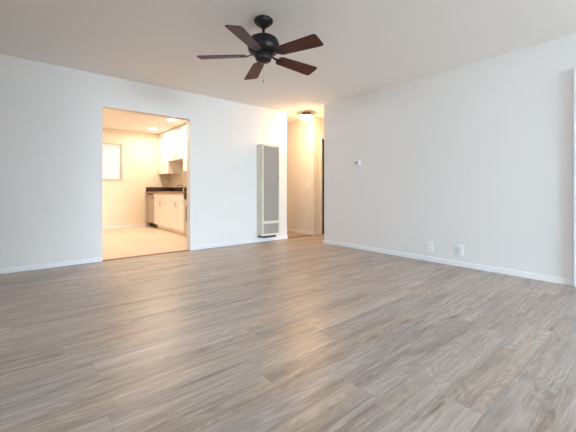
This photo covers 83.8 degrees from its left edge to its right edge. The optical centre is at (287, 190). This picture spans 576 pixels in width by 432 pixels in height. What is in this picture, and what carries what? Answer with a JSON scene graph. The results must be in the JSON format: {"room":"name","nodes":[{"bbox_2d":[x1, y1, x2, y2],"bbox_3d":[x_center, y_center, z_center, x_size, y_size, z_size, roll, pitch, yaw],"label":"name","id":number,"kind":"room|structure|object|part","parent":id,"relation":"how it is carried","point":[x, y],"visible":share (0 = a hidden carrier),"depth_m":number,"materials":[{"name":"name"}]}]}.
{"room":"empty living room","nodes":[
{"label":"empty living room","id":0,"kind":"room"},
{"bbox_2d":[102,128,169,226],"bbox_3d":[-4.661,-0.300,7.655,3.900,2.440,0.120,0,0,-40],"label":"wall","id":1,"kind":"structure","parent":0,"point":[123,201],"depth_m":8.17,"materials":[{"name":"beige paint"}]},
{"bbox_2d":[102,141,123,179],"bbox_3d":[-4.524,-0.733,7.734,1.030,0.925,0.135,0,0,-40],"label":"window","id":2,"kind":"structure","parent":1,"relation":"in","point":[121,144],"depth_m":7.99,"materials":[{"name":"white plastic"}]},
{"bbox_2d":[102,144,120,178],"bbox_3d":[-4.523,-0.725,7.732,0.898,0.842,0.030,0,0,-40],"label":"window blind","id":3,"kind":"object","parent":2,"relation":"attached to","point":[111,153],"visible":0.4,"depth_m":7.89,"materials":[{"name":"white plastic"}]},
{"bbox_2d":[102,224,146,228],"bbox_3d":[-4.855,0.888,7.404,3.040,0.060,0.014,0,0,-40],"label":"baseboard","id":4,"kind":"structure","parent":1,"relation":"attached to","point":[136,225],"depth_m":8.02,"materials":[{"name":"white paint"}]},
{"bbox_2d":[0,54,323,267],"bbox_3d":[-1.617,-0.300,4.945,9.320,2.440,0.145,0,0,-40],"label":"wall","id":5,"kind":"structure","parent":0,"point":[51,115],"depth_m":4.11,"materials":[{"name":"white paint"}]},
{"bbox_2d":[0,235,287,273],"bbox_3d":[-2.573,0.889,4.150,6.594,0.062,0.134,0,0,-40],"label":"baseboard","id":6,"kind":"structure","parent":5,"relation":"attached to","point":[96,259],"depth_m":4.06,"materials":[{"name":"white paint"}]},
{"bbox_2d":[103,250,189,260],"bbox_3d":[-1.988,0.916,4.601,1.190,0.008,0.055,0,0,-40],"label":"trim","id":7,"kind":"structure","parent":5,"relation":"attached to","point":[181,250],"depth_m":4.54,"materials":[{"name":"brown wood"}]},
{"bbox_2d":[257,144,279,237],"bbox_3d":[-0.356,-0.001,5.823,0.390,1.663,0.180,0,0,-40],"label":"wall heater","id":8,"kind":"object","parent":5,"relation":"attached to","point":[268,156],"visible":1,"depth_m":5.74,"materials":[{"name":"beige metal"}]},
{"bbox_2d":[258,235,275,237],"bbox_3d":[-0.375,0.813,5.798,0.290,0.036,0.155,0,0,-40],"label":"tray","id":9,"kind":"object","parent":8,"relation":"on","point":[261,236],"depth_m":5.71,"materials":[{"name":"black metal"}]},
{"bbox_2d":[264,146,278,220],"bbox_3d":[-0.306,-0.130,5.763,0.332,1.325,0.021,0,0,-40],"label":"grille","id":10,"kind":"object","parent":8,"relation":"attached to","point":[271,153],"depth_m":5.78,"materials":[{"name":"silver metal"}]},
{"bbox_2d":[264,223,278,233],"bbox_3d":[-0.302,0.670,5.758,0.334,0.180,0.007,0,0,-40],"label":"grille","id":11,"kind":"object","parent":8,"relation":"attached to","point":[269,228],"depth_m":5.77,"materials":[{"name":"silver metal"}]},
{"bbox_2d":[320,135,323,234],"bbox_3d":[1.018,-0.125,7.052,0.895,2.090,0.015,0,0,-40],"label":"trim","id":12,"kind":"structure","parent":5,"relation":"attached to","point":[321,137],"depth_m":6.78,"materials":[{"name":"white paint"}]},
{"bbox_2d":[322,139,323,233],"bbox_3d":[0.998,-0.097,7.076,0.765,2.017,0.104,0,0,-40],"label":"door","id":13,"kind":"structure","parent":5,"relation":"in","point":[322,139],"depth_m":6.88,"materials":[{"name":"brown wood"}]},
{"bbox_2d":[170,162,186,186],"bbox_3d":[-1.921,-0.300,7.330,0.120,2.440,3.900,0,0,-40],"label":"wall","id":14,"kind":"structure","parent":0,"point":[176,179],"depth_m":8.23,"materials":[{"name":"beige paint"}]},
{"bbox_2d":[157,131,179,174],"bbox_3d":[-3.122,-0.974,8.389,0.350,1.068,0.724,0,0,-40],"label":"upper cabinet","id":15,"kind":"object","parent":14,"relation":"attached to","point":[165,167],"visible":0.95,"depth_m":8.24,"materials":[{"name":"white wood"}]},
{"bbox_3d":[-3.223,-0.965,8.304,0.018,1.046,0.720,0,0,-40],"label":"door","id":16,"kind":"part","parent":15,"relation":"part of","materials":[{"name":"white wood"}]},
{"bbox_2d":[168,125,182,161],"bbox_3d":[-2.583,-1.124,7.747,0.350,0.768,0.948,0,0,-40],"label":"upper cabinet","id":17,"kind":"object","parent":14,"relation":"attached to","point":[175,136],"visible":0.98,"depth_m":7.64,"materials":[{"name":"white wood"}]},
{"bbox_3d":[-2.837,-1.115,7.844,0.018,0.746,0.469,0,0,-40],"label":"door","id":18,"kind":"part","parent":17,"relation":"part of","materials":[{"name":"white wood"}]},
{"bbox_3d":[-2.531,-1.115,7.480,0.018,0.746,0.469,0,0,-40],"label":"door","id":19,"kind":"part","parent":17,"relation":"part of","materials":[{"name":"white wood"}]},
{"bbox_2d":[183,124,186,171],"bbox_3d":[-2.001,-0.974,7.054,0.350,1.068,0.858,0,0,-40],"label":"upper cabinet","id":20,"kind":"object","parent":14,"relation":"attached to","point":[184,125],"visible":0.18,"depth_m":7.23,"materials":[{"name":"white wood"}]},
{"bbox_2d":[0,226,575,431],"bbox_3d":[0.425,0.979,2.511,9.320,0.122,14.540,0,0,-40],"label":"floor","id":21,"kind":"structure","parent":0,"point":[305,333],"depth_m":1.94,"materials":[{"name":"grey laminate"}]},
{"bbox_2d":[145,193,157,227],"bbox_3d":[-3.306,0.487,8.315,0.616,0.862,0.592,0,0,-40],"label":"dishwasher","id":22,"kind":"object","parent":21,"relation":"on","point":[149,197],"visible":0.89,"depth_m":8.12,"materials":[{"name":"grey"}]},
{"bbox_3d":[-3.491,0.480,8.160,0.034,0.645,0.592,0,0,-40],"label":"door","id":23,"kind":"part","parent":22,"relation":"part of","materials":[{"name":"silver metal"}]},
{"bbox_2d":[154,193,171,231],"bbox_3d":[-2.763,0.485,7.727,0.648,0.866,0.988,0,0,-40],"label":"base cabinet","id":24,"kind":"object","parent":21,"relation":"on","point":[161,200],"visible":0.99,"depth_m":7.51,"materials":[{"name":"white wood"}]},
{"bbox_3d":[-3.137,0.131,7.735,0.018,0.142,0.490,0,0,-40],"label":"drawer","id":25,"kind":"part","parent":24,"relation":"part of","materials":[{"name":"white wood"}]},
{"bbox_3d":[-3.137,0.510,7.735,0.018,0.604,0.490,0,0,-40],"label":"door","id":26,"kind":"part","parent":24,"relation":"part of","materials":[{"name":"white wood"}]},
{"bbox_2d":[145,192,183,193],"bbox_3d":[-2.657,0.035,7.604,0.646,0.041,2.526,0,0,-40],"label":"countertop","id":27,"kind":"structure","parent":24,"relation":"on","point":[145,192],"depth_m":6.98,"materials":[{"name":"stone"}]},
{"bbox_3d":[-2.820,0.131,7.357,0.018,0.142,0.490,0,0,-40],"label":"drawer","id":28,"kind":"part","parent":24,"relation":"part of","materials":[{"name":"white wood"}]},
{"bbox_3d":[-2.820,0.510,7.357,0.018,0.604,0.490,0,0,-40],"label":"door","id":29,"kind":"part","parent":24,"relation":"part of","materials":[{"name":"white wood"}]},
{"bbox_2d":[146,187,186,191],"bbox_3d":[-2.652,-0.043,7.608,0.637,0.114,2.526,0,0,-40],"label":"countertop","id":30,"kind":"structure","parent":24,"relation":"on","point":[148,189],"depth_m":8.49,"materials":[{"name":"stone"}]},
{"bbox_2d":[169,194,184,234],"bbox_3d":[-2.149,0.485,6.995,0.648,0.866,0.918,0,0,-40],"label":"base cabinet","id":31,"kind":"object","parent":21,"relation":"on","point":[176,207],"visible":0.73,"depth_m":6.79,"materials":[{"name":"white wood"}]},
{"bbox_3d":[-2.512,0.131,6.990,0.018,0.142,0.456,0,0,-40],"label":"drawer","id":32,"kind":"part","parent":31,"relation":"part of","materials":[{"name":"white wood"}]},
{"bbox_3d":[-2.512,0.510,6.990,0.018,0.604,0.456,0,0,-40],"label":"door","id":33,"kind":"part","parent":31,"relation":"part of","materials":[{"name":"white wood"}]},
{"bbox_3d":[-2.217,0.510,6.639,0.018,0.604,0.456,0,0,-40],"label":"door","id":34,"kind":"part","parent":31,"relation":"part of","materials":[{"name":"white wood"}]},
{"bbox_3d":[-2.217,0.131,6.639,0.018,0.142,0.456,0,0,-40],"label":"drawer","id":35,"kind":"part","parent":31,"relation":"part of","materials":[{"name":"white wood"}]},
{"bbox_2d":[182,191,186,235],"bbox_3d":[-1.624,0.378,6.309,0.687,1.040,0.770,0,0,-40],"label":"range","id":36,"kind":"object","parent":21,"relation":"on","point":[185,192],"visible":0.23,"depth_m":6.34,"materials":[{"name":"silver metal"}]},
{"bbox_2d":[184,200,186,226],"bbox_3d":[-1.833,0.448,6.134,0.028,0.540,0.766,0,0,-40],"label":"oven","id":37,"kind":"object","parent":36,"relation":"in","point":[185,204],"depth_m":6.34,"materials":[{"name":"white metal"}]},
{"bbox_2d":[0,0,575,133],"bbox_3d":[0.425,-1.570,2.511,9.320,0.100,14.540,0,0,-40],"label":"ceiling","id":38,"kind":"structure","parent":0,"point":[369,45],"depth_m":3.22,"materials":[{"name":"white paint"}]},
{"bbox_2d":[197,15,322,81],"bbox_3d":[-0.189,-1.234,2.862,1.099,0.572,1.129,0,0,-40],"label":"ceiling fan","id":39,"kind":"object","parent":38,"relation":"hanging from","point":[263,46],"visible":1,"depth_m":2.77,"materials":[{"name":"brown wood"}]},
{"bbox_3d":[-0.583,-1.192,2.850,0.425,0.007,0.152,-2,13,0],"label":"blade","id":40,"kind":"part","parent":39,"relation":"part of","materials":[{"name":"brown wood"}]},
{"bbox_3d":[-0.331,-1.192,2.502,0.152,0.007,0.425,14,6,17],"label":"blade","id":41,"kind":"part","parent":39,"relation":"part of","materials":[{"name":"brown wood"}]},
{"bbox_3d":[-0.331,-1.192,3.197,0.152,0.007,0.425,-14,2,-18],"label":"blade","id":42,"kind":"part","parent":39,"relation":"part of","materials":[{"name":"brown wood"}]},
{"bbox_3d":[0.078,-1.192,3.064,0.425,0.007,0.152,2,-14,-36],"label":"blade","id":43,"kind":"part","parent":39,"relation":"part of","materials":[{"name":"brown wood"}]},
{"bbox_3d":[0.078,-1.192,2.635,0.425,0.007,0.152,2,-12,36],"label":"blade","id":44,"kind":"part","parent":39,"relation":"part of","materials":[{"name":"brown wood"}]},
{"bbox_2d":[300,112,312,120],"bbox_3d":[0.359,-1.441,6.215,0.264,0.158,0.264,0,0,-40],"label":"ceiling light","id":45,"kind":"object","parent":38,"relation":"attached to","point":[306,116],"visible":1,"depth_m":6.14,"materials":[{"name":"white glass"}]},
{"bbox_3d":[0.359,-1.411,6.215,0.244,0.069,0.244,0,0,-40],"label":"lamp shade","id":46,"kind":"part","parent":45,"relation":"part of","materials":[{"name":"white glass"}]},
{"bbox_2d":[287,120,308,231],"bbox_3d":[-0.025,-0.300,7.404,0.120,2.440,1.625,0,0,-40],"label":"wall","id":47,"kind":"structure","parent":0,"point":[297,132],"depth_m":7.01,"materials":[{"name":"white paint"}]},
{"bbox_2d":[287,229,319,234],"bbox_3d":[0.074,0.889,7.321,0.194,0.062,1.639,0,0,-40],"label":"baseboard","id":48,"kind":"structure","parent":47,"relation":"attached to","point":[288,230],"depth_m":6.86,"materials":[{"name":"white paint"}]},
{"bbox_2d":[324,34,575,279],"bbox_3d":[3.748,-0.300,2.036,0.120,2.440,9.540,0,0,-40],"label":"wall","id":49,"kind":"structure","parent":0,"point":[478,156],"depth_m":3.84,"materials":[{"name":"white paint"}]},
{"bbox_2d":[355,160,360,165],"bbox_3d":[1.098,-0.442,5.079,0.029,0.100,0.124,0,0,-40],"label":"thermostat","id":50,"kind":"object","parent":49,"relation":"attached to","point":[357,162],"visible":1,"depth_m":5.06,"materials":[{"name":"white plastic"}]},
{"bbox_2d":[427,241,432,251],"bbox_3d":[1.855,0.728,4.191,0.010,0.132,0.082,0,0,-40],"label":"electrical outlet","id":51,"kind":"object","parent":49,"relation":"attached to","point":[429,244],"visible":1,"depth_m":4.19,"materials":[{"name":"white plastic"}]},
{"bbox_2d":[323,240,573,285],"bbox_3d":[1.740,0.889,4.418,0.134,0.062,3.337,0,0,-40],"label":"baseboard","id":52,"kind":"structure","parent":49,"relation":"attached to","point":[565,281],"depth_m":3.84,"materials":[{"name":"white paint"}]},
{"bbox_2d":[457,245,463,255],"bbox_3d":[2.094,0.724,3.906,0.010,0.132,0.082,0,0,-40],"label":"electrical outlet","id":53,"kind":"object","parent":49,"relation":"attached to","point":[460,248],"visible":1,"depth_m":3.90,"materials":[{"name":"white plastic"}]},
{"bbox_2d":[574,68,575,286],"bbox_3d":[3.084,-0.128,2.700,0.045,2.095,1.022,0,0,-40],"label":"trim","id":54,"kind":"structure","parent":49,"relation":"attached to","point":[574,68],"depth_m":3.07,"materials":[{"name":"white paint"}]}
]}

